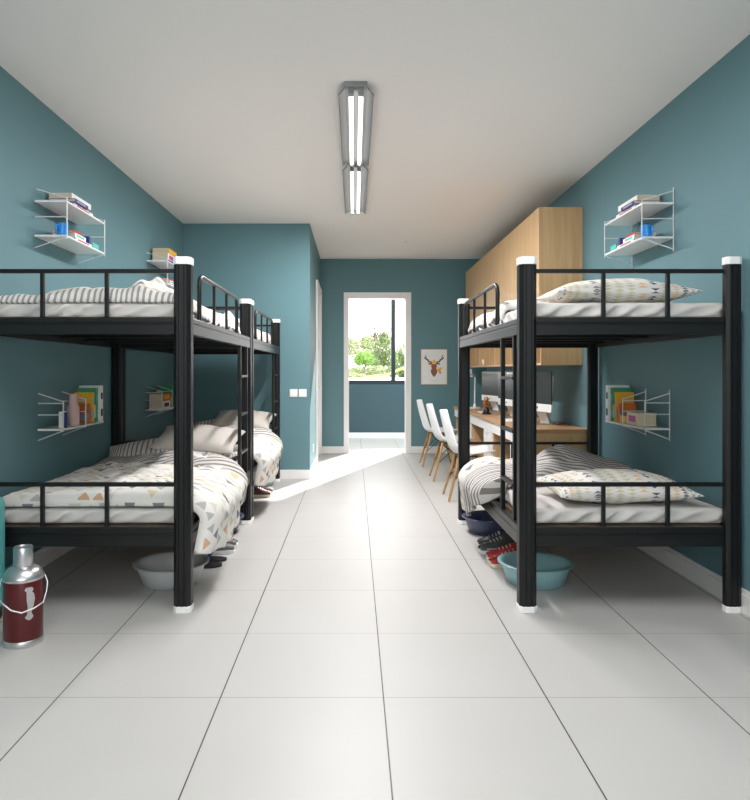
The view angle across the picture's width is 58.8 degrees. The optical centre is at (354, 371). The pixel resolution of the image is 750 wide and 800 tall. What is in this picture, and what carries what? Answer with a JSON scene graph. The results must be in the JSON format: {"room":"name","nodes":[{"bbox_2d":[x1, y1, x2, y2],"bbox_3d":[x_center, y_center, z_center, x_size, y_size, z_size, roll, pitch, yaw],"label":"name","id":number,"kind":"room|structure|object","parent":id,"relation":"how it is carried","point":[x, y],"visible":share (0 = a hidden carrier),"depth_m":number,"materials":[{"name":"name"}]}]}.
{"room":"dormitory","nodes":[
{"label":"dormitory","id":0,"kind":"room"},
{"bbox_2d":[0,66,182,567],"bbox_3d":[-1.982,-0.230,4.265,0.120,2.860,11.370,0,0,0],"label":"wall","id":1,"kind":"structure","parent":0,"point":[39,149],"depth_m":4.29,"materials":[{"name":"teal paint"}]},
{"bbox_2d":[5,547,74,570],"bbox_3d":[-1.914,1.141,3.077,0.016,0.118,8.754,0,0,0],"label":"baseboard","id":2,"kind":"structure","parent":1,"relation":"attached to","point":[43,556],"depth_m":4.13,"materials":[{"name":"white paint"}]},
{"bbox_2d":[34,188,104,263],"bbox_3d":[-1.821,-0.922,4.295,0.198,0.362,0.610,0,0,0],"label":"wall shelf","id":3,"kind":"object","parent":1,"relation":"attached to","point":[64,208],"visible":0.98,"depth_m":4.21,"materials":[{"name":"metal"}]},
{"bbox_2d":[55,222,68,235],"bbox_3d":[-1.796,-0.865,4.066,0.066,0.084,0.090,0,0,44],"label":"mug","id":4,"kind":"object","parent":3,"relation":"on","point":[60,228],"visible":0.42,"depth_m":4.04,"materials":[{"name":"blue ceramic"}]},
{"bbox_2d":[72,203,92,215],"bbox_3d":[-1.821,-1.044,4.310,0.141,0.026,0.300,0,0,0],"label":"book","id":5,"kind":"object","parent":3,"relation":"on","point":[75,204],"visible":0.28,"depth_m":4.29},
{"bbox_2d":[49,198,87,209],"bbox_3d":[-1.819,-1.068,4.240,0.166,0.022,0.200,0,0,0],"label":"book","id":6,"kind":"object","parent":5,"relation":"on","point":[71,200],"visible":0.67,"depth_m":4.14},
{"bbox_2d":[48,193,90,209],"bbox_3d":[-1.836,-1.097,4.300,0.148,0.036,0.300,0,0,0],"label":"book","id":7,"kind":"object","parent":6,"relation":"on","point":[69,195],"visible":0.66,"depth_m":4.15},
{"bbox_2d":[38,391,103,440],"bbox_3d":[-1.841,0.276,4.360,0.159,0.292,0.660,0,0,0],"label":"wall shelf","id":8,"kind":"object","parent":1,"relation":"attached to","point":[82,425],"visible":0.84,"depth_m":4.07,"materials":[{"name":"metal"}]},
{"bbox_2d":[67,394,79,425],"bbox_3d":[-1.817,0.245,4.300,0.076,0.204,0.076,0,0,0],"label":"flask","id":9,"kind":"object","parent":8,"relation":"on","point":[73,409],"visible":1,"depth_m":4.27,"materials":[{"name":"plastic"}]},
{"bbox_2d":[74,392,93,421],"bbox_3d":[-1.851,0.245,4.559,0.126,0.205,0.031,0,0,0],"label":"book","id":10,"kind":"object","parent":8,"relation":"on","point":[89,396],"visible":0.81,"depth_m":4.54,"materials":[{"name":"paper"}]},
{"bbox_2d":[78,404,90,422],"bbox_3d":[-1.855,0.282,4.517,0.115,0.130,0.026,0,0,0],"label":"book","id":11,"kind":"object","parent":8,"relation":"on","point":[82,406],"visible":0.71,"depth_m":4.50,"materials":[{"name":"paper"}]},
{"bbox_2d":[77,388,97,421],"bbox_3d":[-1.846,0.230,4.599,0.136,0.235,0.031,0,0,0],"label":"book","id":12,"kind":"object","parent":8,"relation":"on","point":[95,390],"visible":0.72,"depth_m":4.59,"materials":[{"name":"paper"}]},
{"bbox_2d":[79,385,102,421],"bbox_3d":[-1.842,0.223,4.655,0.151,0.250,0.050,0,0,0],"label":"book","id":13,"kind":"object","parent":8,"relation":"on","point":[100,387],"visible":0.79,"depth_m":4.63,"materials":[{"name":"paper"}]},
{"bbox_2d":[145,385,173,416],"bbox_3d":[-1.841,0.276,6.430,0.159,0.292,0.660,0,0,0],"label":"wall shelf","id":14,"kind":"object","parent":1,"relation":"attached to","point":[158,391],"visible":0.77,"depth_m":6.11,"materials":[{"name":"metal"}]},
{"bbox_2d":[149,400,169,408],"bbox_3d":[-1.848,0.312,6.320,0.136,0.070,0.240,0,0,0],"label":"book","id":15,"kind":"object","parent":14,"relation":"on","point":[152,404],"visible":0.92,"depth_m":6.20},
{"bbox_2d":[149,393,169,400],"bbox_3d":[-1.848,0.243,6.320,0.136,0.068,0.240,0,0,0],"label":"book","id":16,"kind":"object","parent":15,"relation":"on","point":[156,396],"visible":0.93,"depth_m":6.20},
{"bbox_2d":[159,385,172,406],"bbox_3d":[-1.849,0.237,6.539,0.130,0.220,0.041,0,0,0],"label":"book","id":17,"kind":"object","parent":14,"relation":"on","point":[170,387],"visible":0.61,"depth_m":6.52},
{"bbox_2d":[146,252,173,288],"bbox_3d":[-1.821,-0.922,6.445,0.198,0.362,0.610,0,0,0],"label":"wall shelf","id":18,"kind":"object","parent":1,"relation":"attached to","point":[162,264],"visible":0.37,"depth_m":6.26,"materials":[{"name":"metal"}]},
{"bbox_3d":[-1.822,-1.042,6.390,0.160,0.022,0.240,0,0,0],"label":"book","id":19,"kind":"object","parent":18,"relation":"on","visible":0},
{"bbox_2d":[152,253,173,261],"bbox_3d":[-1.828,-1.086,6.390,0.151,0.066,0.260,0,0,0],"label":"book","id":20,"kind":"object","parent":19,"relation":"on","point":[165,255],"visible":0.55,"depth_m":6.26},
{"bbox_2d":[152,248,176,256],"bbox_3d":[-1.825,-1.141,6.400,0.155,0.044,0.280,0,0,0],"label":"book","id":21,"kind":"object","parent":20,"relation":"on","point":[155,250],"visible":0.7,"depth_m":6.26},
{"bbox_2d":[183,224,310,478],"bbox_3d":[-1.203,-0.230,7.507,1.438,2.860,0.134,0,0,0],"label":"wall","id":22,"kind":"structure","parent":0,"point":[269,265],"depth_m":7.45,"materials":[{"name":"teal paint"}]},
{"bbox_2d":[311,229,320,465],"bbox_3d":[-0.548,-0.230,8.687,0.100,2.860,2.226,0,0,0],"label":"wall","id":23,"kind":"structure","parent":0,"point":[315,258],"depth_m":8.12,"materials":[{"name":"teal paint"}]},
{"bbox_2d":[316,280,321,463],"bbox_3d":[-0.525,0.005,9.170,0.146,2.390,1.120,0,0,0],"label":"door","id":24,"kind":"structure","parent":23,"relation":"in","point":[318,288],"depth_m":9.62,"materials":[{"name":"white paint"}]},
{"bbox_2d":[0,438,749,799],"bbox_3d":[0.300,1.260,5.325,6.600,0.120,13.650,0,0,0],"label":"floor","id":25,"kind":"structure","parent":0,"point":[356,640],"depth_m":2.68,"materials":[{"name":"tile"}]},
{"bbox_2d":[0,497,4,618],"bbox_3d":[-1.797,0.902,3.088,0.201,0.596,0.344,0,0,0],"label":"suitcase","id":26,"kind":"object","parent":25,"relation":"on","point":[2,502],"visible":0.85,"depth_m":3.21,"materials":[{"name":"teal plastic"}]},
{"bbox_2d":[0,544,47,649],"bbox_3d":[-1.458,0.987,2.934,0.196,0.427,0.206,0,0,-23],"label":"flask","id":27,"kind":"object","parent":25,"relation":"on","point":[23,600],"visible":1,"depth_m":2.89,"materials":[{"name":"metal"}]},
{"bbox_2d":[0,256,251,612],"bbox_3d":[-1.367,0.314,4.300,1.109,1.772,2.005,0,0,0],"label":"bunk bed","id":28,"kind":"object","parent":25,"relation":"on","point":[181,332],"visible":0.84,"depth_m":3.32,"materials":[{"name":"black metal"}]},
{"bbox_2d":[0,303,240,333],"bbox_3d":[-1.383,-0.314,4.298,1.049,0.083,1.879,0,0,0],"label":"mattress","id":29,"kind":"object","parent":28,"relation":"on","point":[51,309],"visible":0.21,"depth_m":3.38,"materials":[{"name":"white fabric"}]},
{"bbox_2d":[0,277,238,332],"bbox_3d":[-1.349,-0.389,4.225,0.945,0.255,1.710,0,0,0],"label":"duvet","id":30,"kind":"object","parent":29,"relation":"on","point":[155,290],"visible":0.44,"depth_m":3.39,"materials":[{"name":"fabric"}]},
{"bbox_2d":[5,461,237,522],"bbox_3d":[-1.383,0.735,4.298,1.049,0.083,1.879,0,0,0],"label":"mattress","id":31,"kind":"object","parent":28,"relation":"on","point":[118,514],"visible":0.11,"depth_m":3.38,"materials":[{"name":"white fabric"}]},
{"bbox_2d":[2,450,247,553],"bbox_3d":[-1.239,0.729,4.140,1.165,0.422,1.560,0,0,0],"label":"duvet","id":32,"kind":"object","parent":31,"relation":"on","point":[220,484],"visible":0.89,"depth_m":3.52,"materials":[{"name":"fabric"}]},
{"bbox_2d":[109,438,171,456],"bbox_3d":[-1.530,0.616,4.916,0.635,0.238,0.365,0,0,-7],"label":"pillow","id":33,"kind":"object","parent":31,"relation":"on","point":[136,447],"visible":0.23,"depth_m":4.87,"materials":[{"name":"fabric"}]},
{"bbox_2d":[193,451,237,458],"bbox_3d":[-1.227,0.621,4.960,0.680,0.150,0.400,0,0,7],"label":"pillow","id":34,"kind":"object","parent":31,"relation":"on","point":[228,455],"visible":0.1,"depth_m":4.84,"materials":[{"name":"fabric"}]},
{"bbox_2d":[148,425,245,453],"bbox_3d":[-1.166,0.502,4.979,0.646,0.196,0.357,0,0,6],"label":"pillow","id":35,"kind":"object","parent":34,"relation":"on","point":[206,438],"visible":0.77,"depth_m":4.86,"materials":[{"name":"beige fabric"}]},
{"bbox_2d":[132,551,209,589],"bbox_3d":[-1.045,1.140,3.800,0.428,0.120,0.428,0,0,0],"label":"basin","id":36,"kind":"object","parent":25,"relation":"on","point":[156,570],"visible":0.73,"depth_m":3.76,"materials":[{"name":"grey plastic"}]},
{"bbox_2d":[123,300,279,520],"bbox_3d":[-1.367,0.314,6.320,1.109,1.772,2.005,0,0,0],"label":"bunk bed","id":37,"kind":"object","parent":25,"relation":"on","point":[258,347],"visible":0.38,"depth_m":6.52,"materials":[{"name":"black metal"}]},
{"bbox_2d":[257,335,270,343],"bbox_3d":[-1.383,-0.314,6.318,1.049,0.083,1.879,0,0,0],"label":"mattress","id":38,"kind":"object","parent":37,"relation":"on","point":[264,338],"visible":0.02,"depth_m":6.40,"materials":[{"name":"white fabric"}]},
{"bbox_2d":[223,311,270,341],"bbox_3d":[-1.349,-0.389,6.245,0.945,0.255,1.710,0,0,0],"label":"duvet","id":39,"kind":"object","parent":38,"relation":"on","point":[229,312],"visible":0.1,"depth_m":6.15,"materials":[{"name":"fabric"}]},
{"bbox_3d":[-1.383,0.734,6.318,1.042,0.083,1.876,0,0,0],"label":"mattress","id":40,"kind":"object","parent":37,"relation":"on","visible":0},
{"bbox_2d":[193,419,213,424],"bbox_3d":[-1.530,0.616,6.936,0.635,0.238,0.365,0,0,-7],"label":"pillow","id":41,"kind":"object","parent":40,"relation":"on","point":[204,422],"visible":0.12,"depth_m":6.94,"materials":[{"name":"fabric"}]},
{"bbox_2d":[223,425,282,485],"bbox_3d":[-1.239,0.729,6.160,1.165,0.422,1.560,0,0,0],"label":"duvet","id":42,"kind":"object","parent":40,"relation":"on","point":[268,446],"visible":0.28,"depth_m":5.53,"materials":[{"name":"fabric"}]},
{"bbox_3d":[-1.227,0.621,6.980,0.680,0.150,0.400,0,0,7],"label":"pillow","id":43,"kind":"object","parent":40,"relation":"on","visible":0},
{"bbox_2d":[209,410,275,428],"bbox_3d":[-1.166,0.502,6.999,0.646,0.196,0.357,0,0,6],"label":"pillow","id":44,"kind":"object","parent":43,"relation":"on","point":[262,419],"visible":0.77,"depth_m":6.89,"materials":[{"name":"beige fabric"}]},
{"bbox_2d":[203,562,221,568],"bbox_3d":[-0.945,1.169,4.090,0.260,0.063,0.107,0,0,-6],"label":"slipper","id":45,"kind":"object","parent":25,"relation":"on","point":[209,564],"visible":0.29,"depth_m":4.07,"materials":[{"name":"black plastic"}]},
{"bbox_2d":[193,541,234,554],"bbox_3d":[-0.930,1.139,4.400,0.271,0.123,0.101,0,0,-11],"label":"shoe","id":46,"kind":"object","parent":25,"relation":"on","point":[229,548],"visible":0.23,"depth_m":4.37,"materials":[{"name":"white rubber"}]},
{"bbox_2d":[207,552,226,561],"bbox_3d":[-0.940,1.169,4.220,0.260,0.063,0.107,0,0,-3],"label":"slipper","id":47,"kind":"object","parent":25,"relation":"on","point":[212,558],"visible":0.39,"depth_m":4.21,"materials":[{"name":"black plastic"}]},
{"bbox_2d":[254,486,270,497],"bbox_3d":[-0.935,1.139,6.380,0.271,0.123,0.101,0,0,-6],"label":"shoe","id":48,"kind":"object","parent":25,"relation":"on","point":[258,492],"visible":0.59,"depth_m":6.34,"materials":[{"name":"red fabric"}]},
{"bbox_2d":[417,399,457,466],"bbox_3d":[1.051,0.780,8.550,0.504,0.847,0.476,0,0,0],"label":"chair","id":49,"kind":"object","parent":25,"relation":"on","point":[423,416],"visible":0.7,"depth_m":8.46,"materials":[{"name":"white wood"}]},
{"bbox_2d":[426,403,473,481],"bbox_3d":[1.056,0.780,7.450,0.504,0.847,0.476,0,0,0],"label":"chair","id":50,"kind":"object","parent":25,"relation":"on","point":[436,430],"visible":0.71,"depth_m":7.35,"materials":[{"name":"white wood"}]},
{"bbox_2d":[439,409,495,501],"bbox_3d":[1.061,0.780,6.320,0.504,0.847,0.476,0,0,0],"label":"chair","id":51,"kind":"object","parent":25,"relation":"on","point":[451,439],"visible":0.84,"depth_m":6.25,"materials":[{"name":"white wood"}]},
{"bbox_2d":[454,406,508,460],"bbox_3d":[1.653,0.838,8.500,0.583,0.725,1.219,0,0,0],"label":"desk","id":52,"kind":"object","parent":25,"relation":"on","point":[455,407],"visible":0.19,"depth_m":8.56,"materials":[{"name":"brown wood"}]},
{"bbox_2d":[470,374,480,408],"bbox_3d":[1.496,0.252,8.540,0.170,0.446,0.375,0,0,38],"label":"desk lamp","id":53,"kind":"object","parent":52,"relation":"on","point":[474,404],"visible":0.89,"depth_m":8.61,"materials":[{"name":"metal"}]},
{"bbox_2d":[482,372,499,410],"bbox_3d":[1.670,0.237,8.084,0.160,0.475,0.530,0,0,-11],"label":"monitor","id":54,"kind":"object","parent":52,"relation":"on","point":[489,379],"visible":0.77,"depth_m":8.07,"materials":[{"name":"black plastic"}]},
{"bbox_2d":[462,510,502,535],"bbox_3d":[1.020,1.140,4.980,0.428,0.120,0.428,0,0,0],"label":"basin","id":55,"kind":"object","parent":25,"relation":"on","point":[480,522],"visible":0.57,"depth_m":4.87,"materials":[{"name":"blue plastic"}]},
{"bbox_2d":[477,528,506,545],"bbox_3d":[0.980,1.139,4.554,0.271,0.123,0.101,0,0,3],"label":"shoe","id":56,"kind":"object","parent":25,"relation":"on","point":[488,538],"visible":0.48,"depth_m":4.53,"materials":[{"name":"black fabric"}]},
{"bbox_2d":[478,533,513,554],"bbox_3d":[0.960,1.139,4.420,0.271,0.123,0.101,0,0,-9],"label":"shoe","id":57,"kind":"object","parent":25,"relation":"on","point":[505,539],"visible":0.56,"depth_m":4.39,"materials":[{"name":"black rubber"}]},
{"bbox_2d":[486,540,516,560],"bbox_3d":[0.980,1.139,4.234,0.271,0.123,0.101,0,0,3],"label":"shoe","id":58,"kind":"object","parent":25,"relation":"on","point":[498,551],"visible":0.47,"depth_m":4.21,"materials":[{"name":"red fabric"}]},
{"bbox_2d":[488,545,516,567],"bbox_3d":[0.970,1.139,4.110,0.271,0.123,0.101,0,0,-6],"label":"shoe","id":59,"kind":"object","parent":25,"relation":"on","point":[493,562],"visible":0.35,"depth_m":4.08,"materials":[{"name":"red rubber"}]},
{"bbox_2d":[470,412,538,459],"bbox_3d":[1.653,0.838,7.280,0.583,0.725,1.219,0,0,0],"label":"desk","id":60,"kind":"object","parent":25,"relation":"on","point":[481,425],"visible":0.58,"depth_m":7.29,"materials":[{"name":"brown wood"}]},
{"bbox_2d":[482,397,490,414],"bbox_3d":[1.470,0.378,7.400,0.100,0.195,0.144,0,0,0],"label":"figurine","id":61,"kind":"object","parent":60,"relation":"on","point":[486,411],"visible":1,"depth_m":7.37,"materials":[{"name":"brown plastic"}]},
{"bbox_2d":[498,372,511,416],"bbox_3d":[1.620,0.237,7.002,0.160,0.475,0.530,0,0,-7],"label":"monitor","id":62,"kind":"object","parent":60,"relation":"on","point":[508,383],"visible":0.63,"depth_m":6.98,"materials":[{"name":"black plastic"}]},
{"bbox_2d":[497,551,574,589],"bbox_3d":[1.035,1.140,3.800,0.428,0.120,0.428,0,0,0],"label":"basin","id":63,"kind":"object","parent":25,"relation":"on","point":[552,570],"visible":0.72,"depth_m":3.77,"materials":[{"name":"teal plastic"}]},
{"bbox_2d":[490,419,586,458],"bbox_3d":[1.653,0.838,6.070,0.583,0.725,1.199,0,0,0],"label":"desk","id":64,"kind":"object","parent":25,"relation":"on","point":[560,432],"visible":0.31,"depth_m":5.47,"materials":[{"name":"brown wood"}]},
{"bbox_2d":[536,372,552,424],"bbox_3d":[1.680,0.237,6.034,0.160,0.475,0.530,0,0,-10],"label":"monitor","id":65,"kind":"object","parent":64,"relation":"on","point":[543,379],"visible":0.69,"depth_m":5.93,"materials":[{"name":"black plastic"}]},
{"bbox_2d":[458,256,741,612],"bbox_3d":[1.375,0.314,4.300,1.109,1.772,2.005,0,0,0],"label":"bunk bed","id":66,"kind":"object","parent":25,"relation":"on","point":[528,332],"visible":0.75,"depth_m":3.32,"materials":[{"name":"black metal"}]},
{"bbox_2d":[468,302,721,333],"bbox_3d":[1.399,-0.314,4.298,1.049,0.083,1.879,0,0,0],"label":"mattress","id":67,"kind":"object","parent":66,"relation":"on","point":[542,309],"visible":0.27,"depth_m":3.38,"materials":[{"name":"white fabric"}]},
{"bbox_2d":[469,300,547,333],"bbox_3d":[1.357,-0.369,4.575,0.945,0.172,1.150,0,0,0],"label":"duvet","id":68,"kind":"object","parent":67,"relation":"on","point":[506,307],"visible":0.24,"depth_m":4.21,"materials":[{"name":"fabric"}]},
{"bbox_2d":[536,278,702,302],"bbox_3d":[1.405,-0.423,3.600,0.750,0.152,0.440,0,0,-2],"label":"pillow","id":69,"kind":"object","parent":67,"relation":"on","point":[622,290],"visible":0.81,"depth_m":3.42,"materials":[{"name":"fabric"}]},
{"bbox_2d":[505,487,721,522],"bbox_3d":[1.399,0.735,4.298,1.049,0.083,1.879,0,0,0],"label":"mattress","id":70,"kind":"object","parent":66,"relation":"on","point":[550,507],"visible":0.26,"depth_m":3.39,"materials":[{"name":"white fabric"}]},
{"bbox_2d":[458,445,631,515],"bbox_3d":[1.328,0.727,4.503,1.474,0.474,0.820,0,0,-24],"label":"duvet","id":71,"kind":"object","parent":70,"relation":"on","point":[478,479],"visible":0.74,"depth_m":4.26,"materials":[{"name":"fabric"}]},
{"bbox_2d":[536,469,702,503],"bbox_3d":[1.405,0.616,3.618,0.750,0.169,0.480,0,0,-3],"label":"pillow","id":72,"kind":"object","parent":70,"relation":"on","point":[614,495],"visible":0.85,"depth_m":3.43,"materials":[{"name":"fabric"}]},
{"bbox_2d":[0,0,749,258],"bbox_3d":[0.300,-1.720,4.225,6.600,0.120,11.450,0,0,0],"label":"ceiling","id":73,"kind":"structure","parent":0,"point":[485,113],"depth_m":3.93,"materials":[{"name":"paint"}]},
{"bbox_2d":[343,163,367,214],"bbox_3d":[0.010,-1.628,6.025,0.206,0.064,1.550,0,0,0],"label":"tube light","id":74,"kind":"object","parent":73,"relation":"attached to","point":[355,179],"visible":0.87,"depth_m":5.86,"materials":[{"name":"metal"}]},
{"bbox_2d":[338,81,373,166],"bbox_3d":[0.010,-1.628,4.510,0.206,0.064,1.420,0,0,0],"label":"tube light","id":75,"kind":"object","parent":73,"relation":"attached to","point":[355,99],"visible":1,"depth_m":4.30,"materials":[{"name":"metal"}]},
{"bbox_2d":[349,384,404,432],"bbox_3d":[0.750,0.715,12.075,4.900,0.970,0.150,0,0,0],"label":"wall","id":76,"kind":"structure","parent":0,"point":[373,408],"depth_m":12.00,"materials":[{"name":"blue paint"}]},
{"bbox_2d":[349,300,404,383],"bbox_3d":[0.752,-1.215,12.040,4.905,2.890,0.080,0,0,0],"label":"window","id":77,"kind":"structure","parent":76,"relation":"in","point":[392,381],"depth_m":12.00,"materials":[{"name":"metal"}]},
{"bbox_2d":[349,433,404,437],"bbox_3d":[0.750,1.150,11.992,4.900,0.100,0.015,0,0,0],"label":"baseboard","id":78,"kind":"structure","parent":76,"relation":"attached to","point":[351,435],"depth_m":11.98,"materials":[{"name":"white paint"}]},
{"bbox_2d":[321,259,485,445],"bbox_3d":[0.673,-0.230,9.875,2.543,2.860,0.150,0,0,0],"label":"wall","id":79,"kind":"structure","parent":0,"point":[436,286],"depth_m":9.80,"materials":[{"name":"teal paint"}]},
{"bbox_2d":[344,292,410,452],"bbox_3d":[0.342,0.017,9.864,0.993,2.366,0.172,0,0,0],"label":"door frame","id":80,"kind":"structure","parent":79,"relation":"in","point":[406,296],"depth_m":9.78,"materials":[{"name":"white paint"}]},
{"bbox_2d":[322,446,454,452],"bbox_3d":[0.716,1.150,9.793,2.427,0.100,0.014,0,0,0],"label":"baseboard","id":81,"kind":"structure","parent":79,"relation":"attached to","point":[325,449],"depth_m":9.79,"materials":[{"name":"white paint"}]},
{"bbox_2d":[421,349,446,384],"bbox_3d":[1.173,-0.070,9.788,0.390,0.524,0.020,0,0,0],"label":"framed picture","id":82,"kind":"object","parent":79,"relation":"attached to","point":[433,361],"visible":1,"depth_m":9.78,"materials":[{"name":"paper"}]},
{"bbox_2d":[424,355,443,380],"bbox_3d":[1.173,-0.059,9.783,0.300,0.392,0.004,0,0,0],"label":"artwork","id":83,"kind":"object","parent":82,"relation":"attached to","point":[433,364],"depth_m":9.78},
{"bbox_2d":[486,34,749,591],"bbox_3d":[2.005,-0.230,4.265,0.120,2.860,11.370,0,0,0],"label":"wall","id":84,"kind":"structure","parent":0,"point":[697,145],"depth_m":3.94,"materials":[{"name":"teal paint"}]},
{"bbox_2d":[466,262,495,367],"bbox_3d":[1.757,-0.728,8.915,0.372,1.344,0.930,0,0,0],"label":"upper cabinet","id":85,"kind":"object","parent":84,"relation":"attached to","point":[472,273],"visible":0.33,"depth_m":8.91,"materials":[{"name":"brown wood"}]},
{"bbox_2d":[478,249,494,366],"bbox_3d":[1.757,-0.728,7.984,0.372,1.344,0.930,0,0,0],"label":"upper cabinet","id":86,"kind":"object","parent":84,"relation":"attached to","point":[485,264],"visible":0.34,"depth_m":7.98,"materials":[{"name":"brown wood"}]},
{"bbox_2d":[493,231,512,366],"bbox_3d":[1.757,-0.728,7.053,0.372,1.344,0.930,0,0,0],"label":"upper cabinet","id":87,"kind":"object","parent":84,"relation":"attached to","point":[503,251],"visible":0.27,"depth_m":7.00,"materials":[{"name":"brown wood"}]},
{"bbox_2d":[513,207,582,365],"bbox_3d":[1.757,-0.728,6.122,0.372,1.344,0.930,0,0,0],"label":"upper cabinet","id":88,"kind":"object","parent":84,"relation":"attached to","point":[553,235],"visible":0.62,"depth_m":5.66,"materials":[{"name":"brown wood"}]},
{"bbox_2d":[605,389,669,440],"bbox_3d":[1.865,0.271,4.420,0.160,0.315,0.660,0,0,0],"label":"wall shelf","id":89,"kind":"object","parent":84,"relation":"attached to","point":[645,428],"visible":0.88,"depth_m":4.14,"materials":[{"name":"metal"}]},
{"bbox_2d":[606,385,629,420],"bbox_3d":[1.865,0.223,4.715,0.151,0.250,0.050,0,0,0],"label":"book","id":90,"kind":"object","parent":89,"relation":"on","point":[608,387],"visible":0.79,"depth_m":4.69,"materials":[{"name":"paper"}]},
{"bbox_2d":[611,388,631,420],"bbox_3d":[1.869,0.230,4.659,0.136,0.235,0.031,0,0,0],"label":"book","id":91,"kind":"object","parent":89,"relation":"on","point":[613,390],"visible":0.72,"depth_m":4.64,"materials":[{"name":"paper"}]},
{"bbox_2d":[614,392,633,421],"bbox_3d":[1.874,0.245,4.619,0.126,0.205,0.031,0,0,0],"label":"book","id":92,"kind":"object","parent":89,"relation":"on","point":[618,396],"visible":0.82,"depth_m":4.61,"materials":[{"name":"paper"}]},
{"bbox_2d":[618,403,635,421],"bbox_3d":[1.877,0.282,4.577,0.115,0.130,0.026,0,0,0],"label":"book","id":93,"kind":"object","parent":89,"relation":"on","point":[626,406],"visible":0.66,"depth_m":4.57,"materials":[{"name":"paper"}]},
{"bbox_2d":[627,412,656,425],"bbox_3d":[1.874,0.306,4.340,0.129,0.082,0.160,0,0,0],"label":"book","id":94,"kind":"object","parent":89,"relation":"on","point":[633,418],"visible":1,"depth_m":4.26,"materials":[{"name":"paper"}]},
{"bbox_2d":[604,187,673,266],"bbox_3d":[1.845,-0.925,4.345,0.199,0.390,0.610,0,0,0],"label":"wall shelf","id":95,"kind":"object","parent":84,"relation":"attached to","point":[644,210],"visible":0.95,"depth_m":4.25,"materials":[{"name":"metal"}]},
{"bbox_2d":[616,205,636,217],"bbox_3d":[1.844,-1.044,4.360,0.141,0.026,0.300,0,0,0],"label":"book","id":96,"kind":"object","parent":95,"relation":"on","point":[633,206],"visible":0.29,"depth_m":4.33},
{"bbox_2d":[621,200,659,210],"bbox_3d":[1.842,-1.068,4.290,0.166,0.022,0.200,0,0,0],"label":"book","id":97,"kind":"object","parent":96,"relation":"on","point":[634,202],"visible":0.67,"depth_m":4.19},
{"bbox_2d":[618,195,659,211],"bbox_3d":[1.859,-1.097,4.350,0.148,0.036,0.300,0,0,0],"label":"book","id":98,"kind":"object","parent":97,"relation":"on","point":[637,197],"visible":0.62,"depth_m":4.20,"materials":[{"name":"paper"}]},
{"bbox_2d":[617,239,635,247],"bbox_3d":[1.842,-0.833,4.350,0.146,0.020,0.260,0,0,0],"label":"book","id":99,"kind":"object","parent":95,"relation":"on","point":[632,239],"visible":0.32,"depth_m":4.33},
{"bbox_2d":[623,234,655,242],"bbox_3d":[1.839,-0.856,4.295,0.141,0.026,0.170,0,0,0],"label":"book","id":100,"kind":"object","parent":99,"relation":"on","point":[635,236],"visible":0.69,"depth_m":4.23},
{"bbox_2d":[640,224,653,236],"bbox_3d":[1.807,-0.865,4.113,0.066,0.084,0.090,0,0,12],"label":"mug","id":101,"kind":"object","parent":95,"relation":"on","point":[648,229],"visible":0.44,"depth_m":4.09,"materials":[{"name":"blue ceramic"}]},
{"bbox_2d":[637,547,749,616],"bbox_3d":[1.937,1.141,4.250,0.016,0.118,11.100,0,0,0],"label":"baseboard","id":102,"kind":"structure","parent":84,"relation":"attached to","point":[695,572],"depth_m":3.78,"materials":[{"name":"white paint"}]},
{"label":"outside","id":103,"kind":"structure","parent":0,"visible":0},
{"bbox_2d":[349,374,404,379],"bbox_3d":[0.000,0.670,93.000,120.000,0.660,134.000,0,0,0],"label":"terrace","id":104,"kind":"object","parent":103,"point":[384,377],"visible":0.12,"depth_m":32.77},
{"bbox_2d":[349,372,365,377],"bbox_3d":[0.108,0.226,38.006,1.182,0.444,0.770,0,0,0],"label":"shrub","id":105,"kind":"object","parent":104,"relation":"on","point":[354,375],"visible":0.91,"depth_m":37.87,"materials":[{"name":"green plant"}]},
{"bbox_2d":[349,335,374,367],"bbox_3d":[0.475,-1.488,60.073,3.176,3.668,3.083,0,0,-38],"label":"tree","id":106,"kind":"object","parent":104,"relation":"on","point":[367,343],"visible":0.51,"depth_m":59.61,"materials":[{"name":"green plant"}]},
{"bbox_2d":[354,348,373,372],"bbox_3d":[0.744,-0.711,49.981,1.477,2.113,1.458,0,0,-44],"label":"tree","id":107,"kind":"object","parent":104,"relation":"on","point":[365,358],"visible":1,"depth_m":49.73,"materials":[{"name":"green plant"}]},
{"bbox_2d":[349,365,395,375],"bbox_3d":[1.389,-0.011,52.008,5.060,1.080,1.107,0,0,0],"label":"shrub","id":108,"kind":"object","parent":104,"relation":"on","point":[377,369],"visible":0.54,"depth_m":51.75,"materials":[{"name":"green plant"}]},
{"bbox_2d":[362,312,390,348],"bbox_3d":[2.182,-2.828,65.889,2.949,6.353,2.597,0,0,0],"label":"tree","id":109,"kind":"object","parent":104,"relation":"on","point":[373,329],"visible":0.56,"depth_m":65.68,"materials":[{"name":"green plant"}]},
{"bbox_2d":[370,331,398,368],"bbox_3d":[2.443,-1.527,56.015,2.722,3.746,1.803,0,0,-3],"label":"tree","id":110,"kind":"object","parent":104,"relation":"on","point":[383,359],"visible":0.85,"depth_m":55.63,"materials":[{"name":"green plant"}]},
{"bbox_2d":[367,367,404,377],"bbox_3d":[1.889,0.060,36.279,3.130,0.582,1.072,0,0,27],"label":"clipped hedge","id":111,"kind":"object","parent":104,"relation":"on","point":[401,368],"visible":0.58,"depth_m":36.13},
{"bbox_2d":[386,363,404,377],"bbox_3d":[2.601,0.040,38.008,1.597,1.060,1.261,0,0,0],"label":"shrub","id":112,"kind":"object","parent":104,"relation":"on","point":[401,374],"visible":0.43,"depth_m":37.74,"materials":[{"name":"green plant"}]},
{"bbox_2d":[395,342,404,366],"bbox_3d":[4.433,-1.113,58.016,2.730,2.918,1.835,0,0,-5],"label":"tree","id":113,"kind":"object","parent":104,"relation":"on","point":[401,354],"visible":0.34,"depth_m":57.61,"materials":[{"name":"green plant"}]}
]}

